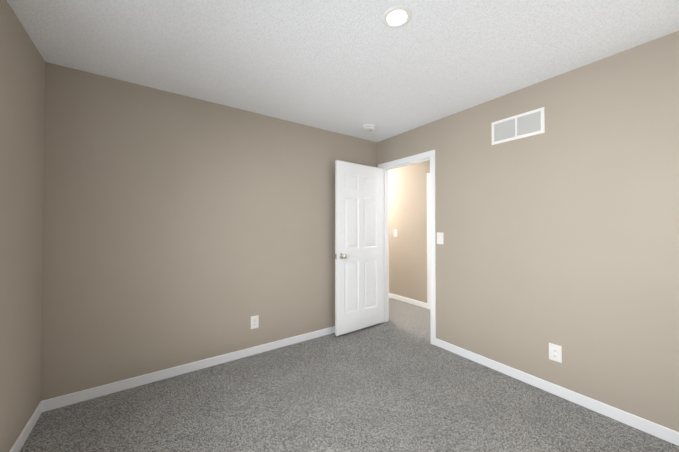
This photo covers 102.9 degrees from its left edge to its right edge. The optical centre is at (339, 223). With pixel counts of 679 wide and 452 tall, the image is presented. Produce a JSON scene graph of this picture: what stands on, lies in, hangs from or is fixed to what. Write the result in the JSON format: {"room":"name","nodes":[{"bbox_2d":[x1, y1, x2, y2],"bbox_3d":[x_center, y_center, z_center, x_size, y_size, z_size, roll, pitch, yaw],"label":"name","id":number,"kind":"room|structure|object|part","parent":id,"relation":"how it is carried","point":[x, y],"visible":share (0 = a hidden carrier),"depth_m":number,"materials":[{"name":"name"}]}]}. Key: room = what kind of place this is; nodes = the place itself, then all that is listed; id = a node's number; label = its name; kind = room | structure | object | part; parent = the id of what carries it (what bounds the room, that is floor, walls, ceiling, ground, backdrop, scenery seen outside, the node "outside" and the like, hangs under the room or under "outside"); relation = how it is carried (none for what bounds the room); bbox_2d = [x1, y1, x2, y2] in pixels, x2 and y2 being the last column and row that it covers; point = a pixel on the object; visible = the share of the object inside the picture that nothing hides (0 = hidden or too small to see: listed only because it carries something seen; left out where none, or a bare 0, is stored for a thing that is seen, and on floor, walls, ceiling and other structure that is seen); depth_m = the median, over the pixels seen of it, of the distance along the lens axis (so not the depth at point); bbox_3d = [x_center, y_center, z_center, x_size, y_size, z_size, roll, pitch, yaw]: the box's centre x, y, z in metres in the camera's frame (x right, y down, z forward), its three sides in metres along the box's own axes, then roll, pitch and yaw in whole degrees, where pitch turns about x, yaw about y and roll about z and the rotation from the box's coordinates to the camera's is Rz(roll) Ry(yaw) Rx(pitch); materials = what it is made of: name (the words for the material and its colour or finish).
{"room":"empty bedroom","nodes":[
{"label":"empty bedroom","id":0,"kind":"room"},
{"bbox_2d":[0,0,44,451],"bbox_3d":[-1.125,0.066,0.442,0.115,2.447,3.460,1,-1,-35],"label":"wall","id":1,"kind":"structure","parent":0,"point":[22,88],"depth_m":1.55,"materials":[{"name":"beige paint"}]},
{"bbox_2d":[9,400,44,451],"bbox_3d":[-1.071,1.251,0.464,0.017,0.078,3.460,1,-1,-35],"label":"baseboard","id":2,"kind":"structure","parent":1,"relation":"attached to","point":[21,439],"depth_m":1.66,"materials":[{"name":"white paint"}]},
{"bbox_2d":[40,62,376,400],"bbox_3d":[-0.860,0.098,2.814,3.279,2.447,0.115,1,-1,-35],"label":"wall","id":3,"kind":"structure","parent":0,"point":[178,229],"depth_m":2.33,"materials":[{"name":"beige paint"}]},
{"bbox_2d":[45,326,334,410],"bbox_3d":[-0.758,1.282,2.781,3.134,0.078,0.030,1,-1,-35],"label":"baseboard","id":4,"kind":"structure","parent":3,"relation":"attached to","point":[72,398],"depth_m":2.30,"materials":[{"name":"white paint"}]},
{"bbox_2d":[251,315,258,328],"bbox_3d":[-0.856,0.998,2.730,0.080,0.126,0.008,1,-1,-35],"label":"electrical outlet","id":5,"kind":"object","parent":3,"relation":"attached to","point":[254,322],"visible":1,"depth_m":2.73,"materials":[{"name":"white plastic"}]},
{"bbox_2d":[7,0,678,141],"bbox_3d":[-0.009,-1.158,2.626,4.434,0.060,5.950,1,-1,-35],"label":"ceiling","id":6,"kind":"structure","parent":0,"point":[349,67],"depth_m":1.75,"materials":[{"name":"white paint"}]},
{"bbox_2d":[362,124,374,131],"bbox_3d":[0.337,-1.101,3.140,0.148,0.042,0.148,1,-1,-35],"label":"smoke detector","id":7,"kind":"object","parent":6,"relation":"attached to","point":[368,127],"visible":1,"depth_m":3.10,"materials":[{"name":"white plastic"}]},
{"bbox_2d":[382,6,411,28],"bbox_3d":[0.319,-1.141,1.503,0.162,0.005,0.162,1,-1,-35],"label":"recessed light","id":8,"kind":"object","parent":6,"relation":"in","point":[394,17],"visible":1,"depth_m":1.50,"materials":[{"name":"white plastic"}]},
{"bbox_2d":[20,297,678,451],"bbox_3d":[-0.009,1.349,2.592,4.434,0.060,5.950,1,-1,-35],"label":"floor","id":9,"kind":"structure","parent":0,"point":[398,381],"depth_m":1.89,"materials":[{"name":"carpet"}]},
{"bbox_2d":[388,160,429,302],"bbox_3d":[1.757,0.112,3.852,0.115,2.447,5.950,1,-1,-35],"label":"wall","id":10,"kind":"structure","parent":0,"point":[407,201],"depth_m":4.58,"materials":[{"name":"beige paint"}]},
{"bbox_2d":[389,293,426,307],"bbox_3d":[0.721,1.314,5.196,0.013,0.078,2.303,1,-1,-35],"label":"baseboard","id":11,"kind":"structure","parent":10,"relation":"attached to","point":[404,299],"depth_m":4.56,"materials":[{"name":"white paint"}]},
{"bbox_2d":[427,173,429,308],"bbox_3d":[1.688,0.272,3.935,0.130,2.129,0.894,1,-1,-35],"label":"door frame","id":12,"kind":"structure","parent":10,"relation":"attached to","point":[428,240],"depth_m":4.24,"materials":[{"name":"white paint"}]},
{"bbox_2d":[377,31,678,431],"bbox_3d":[0.907,0.104,3.253,0.115,2.447,5.950,1,-1,-35],"label":"wall","id":13,"kind":"structure","parent":0,"point":[562,231],"depth_m":1.99,"materials":[{"name":"beige paint"}]},
{"bbox_2d":[378,150,435,344],"bbox_3d":[0.837,0.264,3.350,0.145,2.129,0.899,1,-1,-35],"label":"door frame","id":14,"kind":"structure","parent":13,"relation":"attached to","point":[414,159],"depth_m":3.15,"materials":[{"name":"white paint"}]},
{"bbox_2d":[335,160,382,335],"bbox_3d":[0.263,0.286,3.366,0.776,2.030,0.170,1,-1,-37],"label":"door","id":15,"kind":"structure","parent":14,"relation":"attached to","point":[358,246],"depth_m":3.32,"materials":[{"name":"white paint"}]},
{"bbox_3d":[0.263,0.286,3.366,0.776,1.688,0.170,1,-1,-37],"label":"knob","id":16,"kind":"part","parent":15,"relation":"part of","materials":[{"name":"silver metal"}]},
{"bbox_2d":[437,232,443,243],"bbox_3d":[1.077,0.162,2.901,0.012,0.126,0.080,1,-1,-35],"label":"light switch","id":17,"kind":"object","parent":13,"relation":"attached to","point":[440,237],"visible":1,"depth_m":2.90,"materials":[{"name":"white plastic"}]},
{"bbox_2d":[491,107,544,144],"bbox_3d":[1.506,-0.819,2.308,0.010,0.205,0.405,1,-1,-35],"label":"air vent","id":18,"kind":"object","parent":13,"relation":"in","point":[527,124],"visible":1,"depth_m":2.29,"materials":[{"name":"white metal"}]},
{"bbox_2d":[549,343,561,362],"bbox_3d":[1.653,0.994,2.074,0.008,0.126,0.080,1,-1,-35],"label":"electrical outlet","id":19,"kind":"object","parent":13,"relation":"attached to","point":[555,352],"visible":1,"depth_m":2.07,"materials":[{"name":"white plastic"}]},
{"bbox_2d":[436,338,678,445],"bbox_3d":[1.764,1.270,1.909,0.013,0.078,2.501,1,-1,-35],"label":"baseboard","id":20,"kind":"structure","parent":13,"relation":"attached to","point":[651,428],"depth_m":1.97,"materials":[{"name":"white paint"}]}
]}

